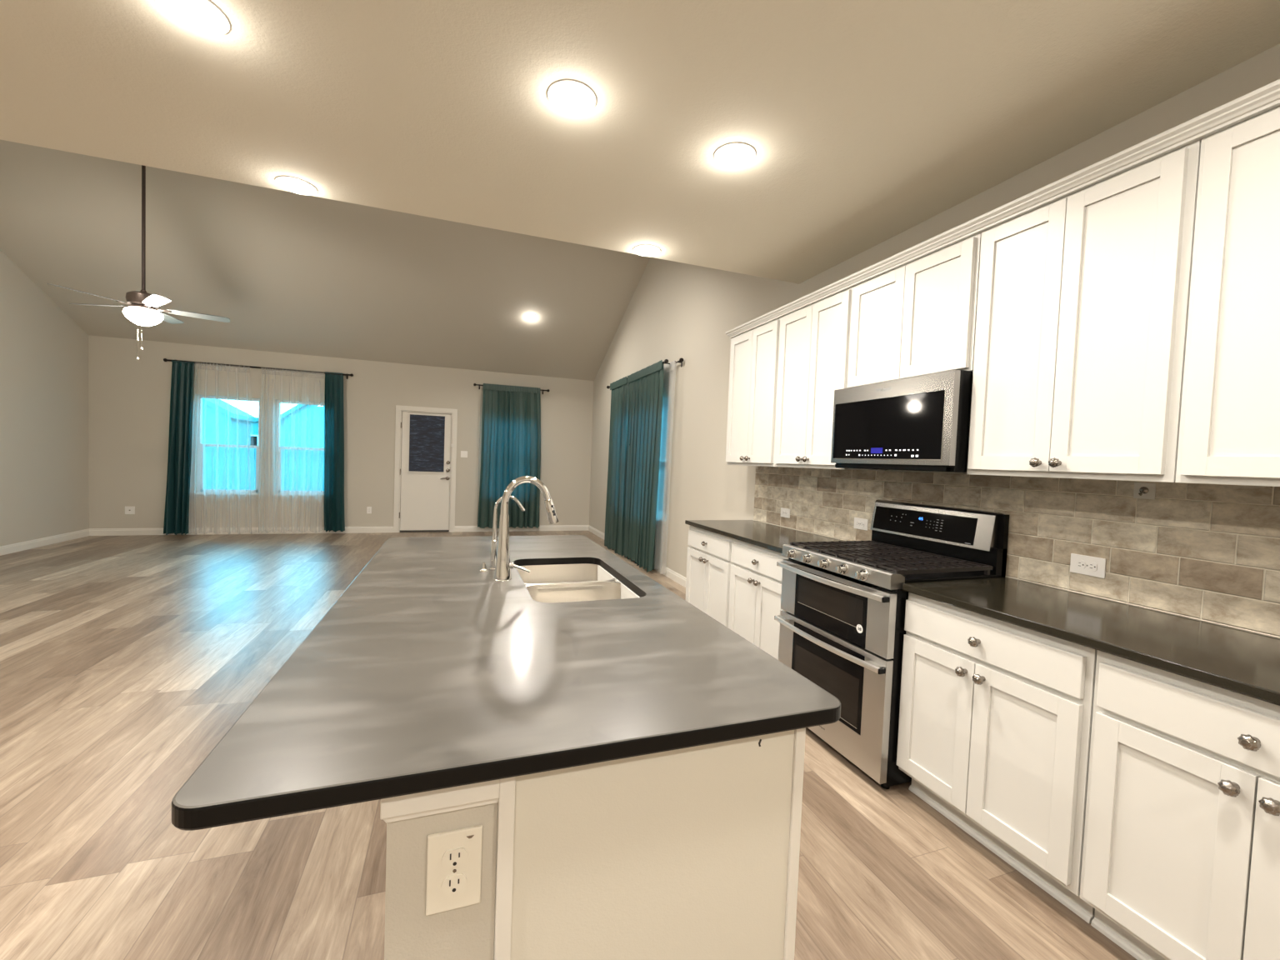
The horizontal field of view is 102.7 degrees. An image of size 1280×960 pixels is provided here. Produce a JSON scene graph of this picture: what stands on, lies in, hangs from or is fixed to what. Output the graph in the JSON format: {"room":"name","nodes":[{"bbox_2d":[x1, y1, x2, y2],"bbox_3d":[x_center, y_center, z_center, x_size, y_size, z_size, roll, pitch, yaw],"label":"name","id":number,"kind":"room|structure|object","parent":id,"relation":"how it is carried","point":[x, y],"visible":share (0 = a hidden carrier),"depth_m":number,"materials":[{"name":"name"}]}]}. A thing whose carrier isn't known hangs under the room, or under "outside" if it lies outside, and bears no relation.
{"room":"kitchen","nodes":[
{"label":"kitchen","id":0,"kind":"room"},
{"bbox_2d":[0,250,89,546],"bbox_3d":[-6.048,-1.068,1.771,0.150,4.330,11.880,1,2,-20],"label":"wall","id":1,"kind":"structure","parent":0,"point":[44,486],"depth_m":6.54,"materials":[{"name":"beige paint"}]},
{"bbox_2d":[0,528,89,555],"bbox_3d":[-6.049,1.043,1.877,0.015,0.105,11.880,1,2,-20],"label":"baseboard","id":2,"kind":"structure","parent":1,"relation":"attached to","point":[7,549],"depth_m":6.61,"materials":[{"name":"white paint"}]},
{"bbox_2d":[0,140,649,380],"bbox_3d":[-3.881,-2.652,7.162,7.780,1.586,3.330,1,2,-20],"label":"vaulted ceiling","id":3,"kind":"structure","parent":0,"point":[291,272],"depth_m":6.72,"materials":[{"name":"beige paint"}]},
{"bbox_2d":[524,313,536,321],"bbox_3d":[-1.700,-2.530,7.966,0.191,0.080,0.175,2,2,-14],"label":"recessed light","id":4,"kind":"object","parent":3,"relation":"attached to","point":[529,317],"visible":1,"depth_m":7.94,"materials":[{"name":"white plastic"}]},
{"bbox_2d":[88,335,593,528],"bbox_3d":[-4.493,-0.553,8.740,7.480,2.900,0.150,1,2,-20],"label":"wall","id":5,"kind":"structure","parent":0,"point":[129,397],"depth_m":8.25,"materials":[{"name":"beige paint"}]},
{"bbox_2d":[125,506,134,514],"bbox_3d":[-7.585,0.450,7.605,0.115,0.115,0.014,1,2,-20],"label":"electrical outlet","id":6,"kind":"object","parent":5,"relation":"attached to","point":[128,510],"visible":1,"depth_m":7.61,"materials":[{"name":"white plastic"}]},
{"bbox_2d":[194,395,259,494],"bbox_3d":[-6.443,-0.534,8.027,0.830,1.531,0.150,1,2,-20],"label":"window","id":7,"kind":"structure","parent":5,"relation":"in","point":[200,491],"depth_m":7.97,"materials":[{"name":"white plastic"}]},
{"bbox_2d":[89,526,393,535],"bbox_3d":[-6.142,0.807,8.135,4.030,0.105,0.015,1,2,-20],"label":"baseboard","id":8,"kind":"structure","parent":5,"relation":"attached to","point":[199,531],"depth_m":8.06,"materials":[{"name":"white paint"}]},
{"bbox_2d":[163,358,353,379],"bbox_3d":[-5.902,-1.738,8.033,2.490,0.090,0.126,1,2,-20],"label":"curtain rod","id":9,"kind":"object","parent":5,"relation":"attached to","point":[164,359],"visible":0.96,"depth_m":7.97,"materials":[{"name":"brown metal"}]},
{"bbox_2d":[163,360,194,534],"bbox_3d":[-6.926,-0.477,7.694,0.360,2.618,0.137,1,2,-20],"label":"curtain","id":10,"kind":"object","parent":9,"relation":"hanging from","point":[179,460],"visible":1,"depth_m":7.69,"materials":[{"name":"fabric"}]},
{"bbox_2d":[188,364,250,534],"bbox_3d":[-6.413,-0.469,7.886,0.879,2.617,0.096,1,2,-20],"label":"sheer curtain","id":11,"kind":"object","parent":9,"relation":"hanging from","point":[215,519],"visible":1,"depth_m":7.87,"materials":[{"name":"white fabric"}]},
{"bbox_2d":[258,369,319,533],"bbox_3d":[-5.565,-0.454,8.176,0.885,2.607,0.094,1,2,-20],"label":"sheer curtain","id":12,"kind":"object","parent":9,"relation":"hanging from","point":[262,377],"visible":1,"depth_m":8.08,"materials":[{"name":"white fabric"}]},
{"bbox_2d":[324,371,344,532],"bbox_3d":[-4.992,-0.447,8.373,0.321,2.612,0.112,1,2,-20],"label":"curtain","id":13,"kind":"object","parent":9,"relation":"hanging from","point":[334,519],"visible":1,"depth_m":8.38,"materials":[{"name":"fabric"}]},
{"bbox_2d":[274,400,324,495],"bbox_3d":[-5.473,-0.511,8.373,0.830,1.531,0.150,1,2,-20],"label":"window","id":14,"kind":"structure","parent":5,"relation":"in","point":[278,449],"depth_m":8.29,"materials":[{"name":"white plastic"}]},
{"bbox_2d":[366,506,371,513],"bbox_3d":[-4.591,0.512,8.674,0.070,0.115,0.009,1,2,-20],"label":"electrical outlet","id":15,"kind":"object","parent":5,"relation":"attached to","point":[368,508],"visible":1,"depth_m":8.67,"materials":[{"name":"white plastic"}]},
{"bbox_2d":[393,405,457,532],"bbox_3d":[-3.756,-0.177,8.985,0.990,2.185,0.158,1,2,-20],"label":"door","id":16,"kind":"structure","parent":5,"relation":"in","point":[426,460],"depth_m":8.95,"materials":[{"name":"white paint"}]},
{"bbox_2d":[409,414,444,471],"bbox_3d":[-3.720,-0.637,8.937,0.565,0.980,0.012,1,2,-20],"label":"window shade","id":17,"kind":"object","parent":16,"relation":"attached to","point":[427,432],"depth_m":8.93,"materials":[{"name":"grey fabric"}]},
{"bbox_2d":[460,450,467,457],"bbox_3d":[-3.140,-0.461,9.139,0.115,0.115,0.013,1,2,-20],"label":"light switch","id":18,"kind":"object","parent":5,"relation":"attached to","point":[463,453],"visible":1,"depth_m":9.14,"materials":[{"name":"white plastic"}]},
{"bbox_2d":[473,383,549,394],"bbox_3d":[-2.323,-1.654,9.293,1.340,0.090,0.156,1,2,-20],"label":"curtain rod","id":19,"kind":"object","parent":5,"relation":"attached to","point":[474,384],"visible":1,"depth_m":9.17,"materials":[{"name":"brown metal"}]},
{"bbox_2d":[477,383,540,528],"bbox_3d":[-2.346,-0.415,9.303,1.101,2.587,0.134,1,2,-20],"label":"curtain","id":20,"kind":"object","parent":19,"relation":"hanging from","point":[511,416],"visible":0.91,"depth_m":9.27,"materials":[{"name":"green fabric"}]},
{"bbox_2d":[455,525,588,531],"bbox_3d":[-2.154,0.903,9.556,2.460,0.105,0.015,1,2,-20],"label":"baseboard","id":21,"kind":"structure","parent":5,"relation":"attached to","point":[542,527],"depth_m":9.62,"materials":[{"name":"white paint"}]},
{"bbox_2d":[0,530,1137,959],"bbox_3d":[-2.538,1.220,3.134,7.780,0.080,12.180,1,2,-20],"label":"floor","id":22,"kind":"structure","parent":0,"point":[126,661],"depth_m":1.93,"materials":[{"name":"brown wood"}]},
{"bbox_2d":[380,565,805,959],"bbox_3d":[-0.388,0.862,1.969,0.826,0.882,2.231,1,2,-20],"label":"kitchen island","id":23,"kind":"object","parent":22,"relation":"on","point":[692,852],"visible":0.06,"depth_m":0.91,"materials":[{"name":"beige paint"}]},
{"bbox_2d":[425,825,482,915],"bbox_3d":[-0.295,0.622,0.815,0.082,0.128,0.009,1,2,-20],"label":"electrical outlet","id":24,"kind":"object","parent":23,"relation":"attached to","point":[454,857],"visible":1,"depth_m":0.81,"materials":[{"name":"beige plastic"}]},
{"bbox_2d":[441,873,466,895],"bbox_3d":[-0.295,0.643,0.813,0.038,0.030,0.003,1,2,-20],"label":"receptacle","id":25,"kind":"object","parent":24,"relation":"attached to","point":[452,884],"depth_m":0.81,"materials":[{"name":"white plastic"}]},
{"bbox_2d":[441,847,467,869],"bbox_3d":[-0.294,0.600,0.812,0.038,0.030,0.003,1,2,-20],"label":"receptacle","id":26,"kind":"object","parent":24,"relation":"attached to","point":[452,858],"depth_m":0.81,"materials":[{"name":"white plastic"}]},
{"bbox_2d":[171,535,840,830],"bbox_3d":[-0.486,0.402,1.934,1.107,0.032,2.318,1,2,-20],"label":"island countertop","id":27,"kind":"structure","parent":23,"relation":"on","point":[429,672],"depth_m":1.05,"materials":[{"name":"grey stone"}]},
{"bbox_2d":[479,562,488,572],"bbox_3d":[-0.639,0.356,2.096,0.036,0.036,0.036,1,2,-20],"label":"cap","id":28,"kind":"object","parent":27,"relation":"on","point":[483,569],"visible":1,"depth_m":2.09,"materials":[{"name":"silver metal"}]},
{"bbox_2d":[488,495,524,570],"bbox_3d":[-0.558,0.219,2.150,0.144,0.312,0.042,1,2,-20],"label":"filter faucet","id":29,"kind":"object","parent":27,"relation":"on","point":[494,542],"visible":0.68,"depth_m":2.13,"materials":[{"name":"silver metal"}]},
{"bbox_2d":[493,475,559,581],"bbox_3d":[-0.438,0.185,1.988,0.245,0.401,0.071,2,2,-15],"label":"faucet","id":30,"kind":"object","parent":27,"relation":"on","point":[502,572],"visible":1,"depth_m":1.96,"materials":[{"name":"silver metal"}]},
{"bbox_2d":[516,563,620,602],"bbox_3d":[-0.280,0.522,2.083,0.437,0.202,0.782,1,2,-20],"label":"sink","id":31,"kind":"object","parent":27,"relation":"in","point":[558,582],"visible":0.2,"depth_m":2.13,"materials":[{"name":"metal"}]},
{"bbox_2d":[516,563,615,585],"bbox_3d":[-0.348,0.512,2.275,0.437,0.202,0.376,1,2,-20],"label":"basin","id":32,"kind":"object","parent":31,"relation":"in","point":[584,574],"depth_m":2.43,"materials":[{"name":"white ceramic"}]},
{"bbox_2d":[525,581,620,602],"bbox_3d":[-0.217,0.531,1.907,0.437,0.202,0.406,1,2,-20],"label":"basin","id":33,"kind":"object","parent":31,"relation":"in","point":[572,591],"depth_m":2.09,"materials":[{"name":"white ceramic"}]},
{"bbox_2d":[685,525,733,627],"bbox_3d":[0.772,0.828,4.013,0.672,0.884,0.710,1,2,-20],"label":"base cabinet","id":34,"kind":"object","parent":22,"relation":"on","point":[709,562],"visible":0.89,"depth_m":3.86,"materials":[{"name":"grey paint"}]},
{"bbox_2d":[685,520,848,553],"bbox_3d":[0.912,0.389,3.671,0.638,0.030,1.427,1,2,-20],"label":"countertop","id":35,"kind":"structure","parent":34,"relation":"on","point":[767,536],"depth_m":3.62,"materials":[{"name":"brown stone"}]},
{"bbox_2d":[728,538,788,659],"bbox_3d":[1.010,0.862,3.345,0.672,0.884,0.700,1,2,-20],"label":"base cabinet","id":36,"kind":"object","parent":22,"relation":"on","point":[756,577],"visible":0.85,"depth_m":3.24,"materials":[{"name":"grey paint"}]},
{"bbox_2d":[774,499,1009,789],"bbox_3d":[1.212,0.732,2.627,0.756,1.212,0.762,1,2,-20],"label":"gas range","id":37,"kind":"object","parent":22,"relation":"on","point":[829,588],"visible":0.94,"depth_m":2.42,"materials":[{"name":"silver metal"}]},
{"bbox_2d":[856,624,862,633],"bbox_3d":[0.993,0.673,2.315,0.001,0.039,0.039,1,2,-20],"label":"sticker","id":38,"kind":"object","parent":37,"relation":"on","point":[859,628],"visible":1,"depth_m":2.31,"materials":[{"name":"white"}]},
{"bbox_2d":[809,547,995,583],"bbox_3d":[1.257,0.424,2.627,0.550,0.020,0.762,1,2,-20],"label":"cooktop","id":39,"kind":"object","parent":37,"relation":"in","point":[922,577],"depth_m":2.31,"materials":[{"name":"black metal"}]},
{"bbox_2d":[896,592,1097,923],"bbox_3d":[1.499,0.931,1.968,0.672,0.884,0.679,1,2,-20],"label":"base cabinet","id":40,"kind":"object","parent":22,"relation":"on","point":[996,715],"visible":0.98,"depth_m":1.78,"materials":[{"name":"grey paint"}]},
{"bbox_2d":[901,577,1279,705],"bbox_3d":[1.639,0.492,1.625,0.638,0.030,1.377,1,2,-20],"label":"countertop","id":41,"kind":"structure","parent":40,"relation":"on","point":[1239,661],"depth_m":1.62,"materials":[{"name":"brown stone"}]},
{"bbox_2d":[1079,650,1279,959],"bbox_3d":[1.726,0.964,1.327,0.672,0.884,0.673,1,2,-20],"label":"base cabinet","id":42,"kind":"object","parent":22,"relation":"on","point":[1181,852],"visible":1,"depth_m":1.34,"materials":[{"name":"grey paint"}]},
{"bbox_2d":[0,0,1279,284],"bbox_3d":[-1.348,-1.502,-0.021,7.780,0.100,5.705,1,2,-20],"label":"ceiling","id":43,"kind":"structure","parent":0,"point":[866,122],"depth_m":1.99,"materials":[{"name":"beige paint"}]},
{"bbox_2d":[155,0,230,34],"bbox_3d":[-1.445,-1.508,1.652,0.192,0.020,0.192,1,2,-20],"label":"recessed light","id":44,"kind":"object","parent":43,"relation":"in","point":[202,16],"visible":1,"depth_m":1.65,"materials":[{"name":"white plastic"}]},
{"bbox_2d":[275,175,317,195],"bbox_3d":[-1.834,-1.563,2.733,0.192,0.020,0.192,1,2,-20],"label":"recessed light","id":45,"kind":"object","parent":43,"relation":"in","point":[295,185],"visible":1,"depth_m":2.71,"materials":[{"name":"white plastic"}]},
{"bbox_2d":[546,79,596,114],"bbox_3d":[-0.264,-1.476,1.988,0.192,0.020,0.192,1,2,-20],"label":"recessed light","id":46,"kind":"object","parent":43,"relation":"in","point":[572,97],"visible":1,"depth_m":1.97,"materials":[{"name":"white plastic"}]},
{"bbox_2d":[632,244,660,256],"bbox_3d":[0.045,-1.518,3.403,0.192,0.020,0.192,1,2,-20],"label":"recessed light","id":47,"kind":"object","parent":43,"relation":"in","point":[645,250],"visible":1,"depth_m":3.37,"materials":[{"name":"white plastic"}]},
{"bbox_2d":[713,141,756,168],"bbox_3d":[0.429,-1.463,2.321,0.192,0.020,0.192,1,2,-20],"label":"recessed light","id":48,"kind":"object","parent":43,"relation":"in","point":[737,154],"visible":1,"depth_m":2.30,"materials":[{"name":"white plastic"}]},
{"bbox_2d":[589,43,1279,638],"bbox_3d":[1.137,-0.895,4.332,0.150,4.330,11.880,1,2,-20],"label":"wall","id":49,"kind":"structure","parent":0,"point":[676,311],"depth_m":5.20,"materials":[{"name":"beige paint"}]},
{"bbox_2d":[588,525,686,587],"bbox_3d":[-0.022,1.070,7.207,0.015,0.105,5.880,1,2,-20],"label":"baseboard","id":50,"kind":"structure","parent":49,"relation":"attached to","point":[672,575],"depth_m":6.22,"materials":[{"name":"white paint"}]},
{"bbox_2d":[606,359,669,388],"bbox_3d":[-0.049,-1.442,7.219,0.171,0.090,2.530,1,2,-20],"label":"curtain rod","id":51,"kind":"object","parent":49,"relation":"attached to","point":[666,361],"visible":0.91,"depth_m":6.08,"materials":[{"name":"brown metal"}]},
{"bbox_2d":[604,376,628,554],"bbox_3d":[-0.351,-0.223,7.816,0.150,2.602,0.892,1,2,-20],"label":"curtain","id":52,"kind":"object","parent":51,"relation":"hanging from","point":[617,433],"visible":0.98,"depth_m":7.78,"materials":[{"name":"green fabric"}]},
{"bbox_2d":[621,360,664,572],"bbox_3d":[0.014,-0.175,6.785,0.142,2.589,1.341,1,2,-20],"label":"curtain","id":53,"kind":"object","parent":51,"relation":"hanging from","point":[646,385],"visible":1,"depth_m":6.64,"materials":[{"name":"green fabric"}]},
{"bbox_2d":[626,398,669,522],"bbox_3d":[0.083,-0.299,7.191,0.150,1.551,1.930,1,2,-20],"label":"window","id":54,"kind":"structure","parent":49,"relation":"in","point":[665,410],"depth_m":6.74,"materials":[{"name":"white glass"}]},
{"bbox_2d":[675,358,683,367],"bbox_3d":[0.041,-1.420,7.114,0.071,0.090,2.690,1,2,-20],"label":"curtain rod","id":55,"kind":"object","parent":49,"relation":"attached to","point":[681,360],"visible":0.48,"depth_m":5.86,"materials":[{"name":"brown metal"}]},
{"bbox_2d":[627,360,678,574],"bbox_3d":[-0.020,-0.180,7.160,0.059,2.569,2.390,1,2,-20],"label":"sheer curtain","id":56,"kind":"object","parent":55,"relation":"hanging from","point":[671,368],"visible":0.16,"depth_m":6.23,"materials":[{"name":"white fabric"}]},
{"bbox_2d":[725,317,781,466],"bbox_3d":[0.977,-0.635,3.991,0.366,1.056,0.690,1,2,-20],"label":"upper cabinet","id":57,"kind":"object","parent":49,"relation":"attached to","point":[754,356],"visible":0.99,"depth_m":3.89,"materials":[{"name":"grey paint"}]},
{"bbox_2d":[725,79,1279,338],"bbox_3d":[1.476,-1.122,2.655,0.347,0.052,3.578,1,2,-20],"label":"crown molding","id":58,"kind":"structure","parent":57,"relation":"on","point":[1265,98],"depth_m":1.88,"materials":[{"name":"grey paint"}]},
{"bbox_2d":[774,286,884,470],"bbox_3d":[1.210,-0.602,3.335,0.366,1.056,0.695,1,2,-20],"label":"upper cabinet","id":59,"kind":"object","parent":49,"relation":"attached to","point":[815,337],"visible":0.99,"depth_m":3.25,"materials":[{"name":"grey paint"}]},
{"bbox_2d":[847,232,981,387],"bbox_3d":[1.483,-0.796,2.648,0.324,0.597,0.756,1,2,-20],"label":"upper cabinet","id":60,"kind":"object","parent":49,"relation":"attached to","point":[917,317],"visible":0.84,"depth_m":2.51,"materials":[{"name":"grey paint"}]},
{"bbox_2d":[830,370,973,472],"bbox_3d":[1.419,-0.272,2.651,0.398,0.447,0.756,1,2,-20],"label":"microwave","id":61,"kind":"object","parent":60,"relation":"attached to","point":[922,422],"visible":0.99,"depth_m":2.46,"materials":[{"name":"black glass"}]},
{"bbox_2d":[753,465,1279,637],"bbox_3d":[1.590,0.198,2.750,0.010,0.470,3.555,1,2,-20],"label":"tile backsplash","id":62,"kind":"structure","parent":49,"relation":"attached to","point":[1207,552],"depth_m":2.00,"materials":[{"name":"beige tile"}]},
{"bbox_2d":[780,507,789,518],"bbox_3d":[1.134,0.257,3.996,0.009,0.070,0.115,1,2,-20],"label":"electrical outlet","id":63,"kind":"object","parent":62,"relation":"attached to","point":[785,512],"visible":1,"depth_m":3.99,"materials":[{"name":"white plastic"}]},
{"bbox_2d":[853,517,868,530],"bbox_3d":[1.401,0.278,3.248,0.009,0.070,0.115,1,2,-20],"label":"electrical outlet","id":64,"kind":"object","parent":62,"relation":"attached to","point":[859,523],"visible":1,"depth_m":3.24,"materials":[{"name":"white plastic"}]},
{"bbox_2d":[1070,553,1106,578],"bbox_3d":[1.816,0.347,2.077,0.009,0.078,0.122,1,2,-20],"label":"electrical outlet","id":65,"kind":"object","parent":62,"relation":"attached to","point":[1082,564],"visible":1,"depth_m":2.07,"materials":[{"name":"white plastic"}]},
{"bbox_2d":[1076,560,1085,569],"bbox_3d":[1.807,0.346,2.095,0.003,0.036,0.029,1,2,-20],"label":"receptacle","id":66,"kind":"object","parent":65,"relation":"attached to","point":[1081,564],"depth_m":2.09,"materials":[{"name":"white plastic"}]},
{"bbox_2d":[1088,561,1097,570],"bbox_3d":[1.821,0.348,2.057,0.003,0.036,0.029,1,2,-20],"label":"receptacle","id":67,"kind":"object","parent":65,"relation":"attached to","point":[1092,566],"depth_m":2.06,"materials":[{"name":"white plastic"}]},
{"bbox_2d":[1133,482,1156,499],"bbox_3d":[1.872,0.040,1.907,0.033,0.060,0.064,1,2,-20],"label":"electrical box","id":68,"kind":"object","parent":62,"relation":"attached to","point":[1142,490],"visible":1,"depth_m":1.91,"materials":[{"name":"beige plastic"}]},
{"bbox_2d":[966,140,1201,482],"bbox_3d":[1.698,-0.533,1.961,0.366,1.056,0.697,1,2,-20],"label":"upper cabinet","id":69,"kind":"object","parent":49,"relation":"attached to","point":[1083,295],"visible":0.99,"depth_m":1.82,"materials":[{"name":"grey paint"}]},
{"bbox_2d":[1175,105,1279,486],"bbox_3d":[1.930,-0.500,1.309,0.366,1.056,0.681,1,2,-20],"label":"upper cabinet","id":70,"kind":"object","parent":49,"relation":"attached to","point":[1229,429],"visible":1,"depth_m":1.48,"materials":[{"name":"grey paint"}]},
{"bbox_3d":[-2.780,-2.522,4.067,7.780,1.534,3.245,1,2,-20],"label":"vault","id":71,"kind":"object","parent":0,"visible":0},
{"bbox_2d":[46,165,229,359],"bbox_3d":[-4.843,-2.223,5.021,1.277,2.105,1.218,1,2,-20],"label":"ceiling fan","id":72,"kind":"object","parent":71,"relation":"hanging from","point":[142,311],"visible":0.85,"depth_m":4.95,"materials":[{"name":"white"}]},
{"bbox_3d":[-11.735,-0.069,32.922,80.000,0.100,50.170,1,2,-20],"label":"ground","id":73,"kind":"structure","parent":0,"visible":0},
{"bbox_2d":[202,398,256,484],"bbox_3d":[-20.233,-2.517,19.245,9.000,5.170,2.300,1,2,-20],"label":"house","id":74,"kind":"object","parent":73,"relation":"on","point":[227,417],"visible":0.08,"depth_m":19.72,"materials":[{"name":"blue"}]},
{"bbox_2d":[203,446,324,490],"bbox_3d":[-8.822,-0.085,13.892,16.708,1.560,0.060,1,2,-20],"label":"wooden fence","id":75,"kind":"object","parent":73,"relation":"on","point":[313,471],"visible":0.06,"depth_m":13.37,"materials":[{"name":"teal wood"}]},
{"bbox_2d":[250,417,284,476],"bbox_3d":[-20.414,-1.886,29.837,7.800,3.110,6.300,1,2,-20],"label":"house","id":76,"kind":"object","parent":73,"relation":"on","point":[254,425],"visible":0.03,"depth_m":26.75,"materials":[{"name":"blue"}]},
{"bbox_2d":[280,404,324,486],"bbox_3d":[-12.004,-2.462,24.828,7.350,5.260,7.300,1,2,-20],"label":"house","id":77,"kind":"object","parent":73,"relation":"on","point":[304,423],"visible":0.02,"depth_m":20.59,"materials":[{"name":"blue"}]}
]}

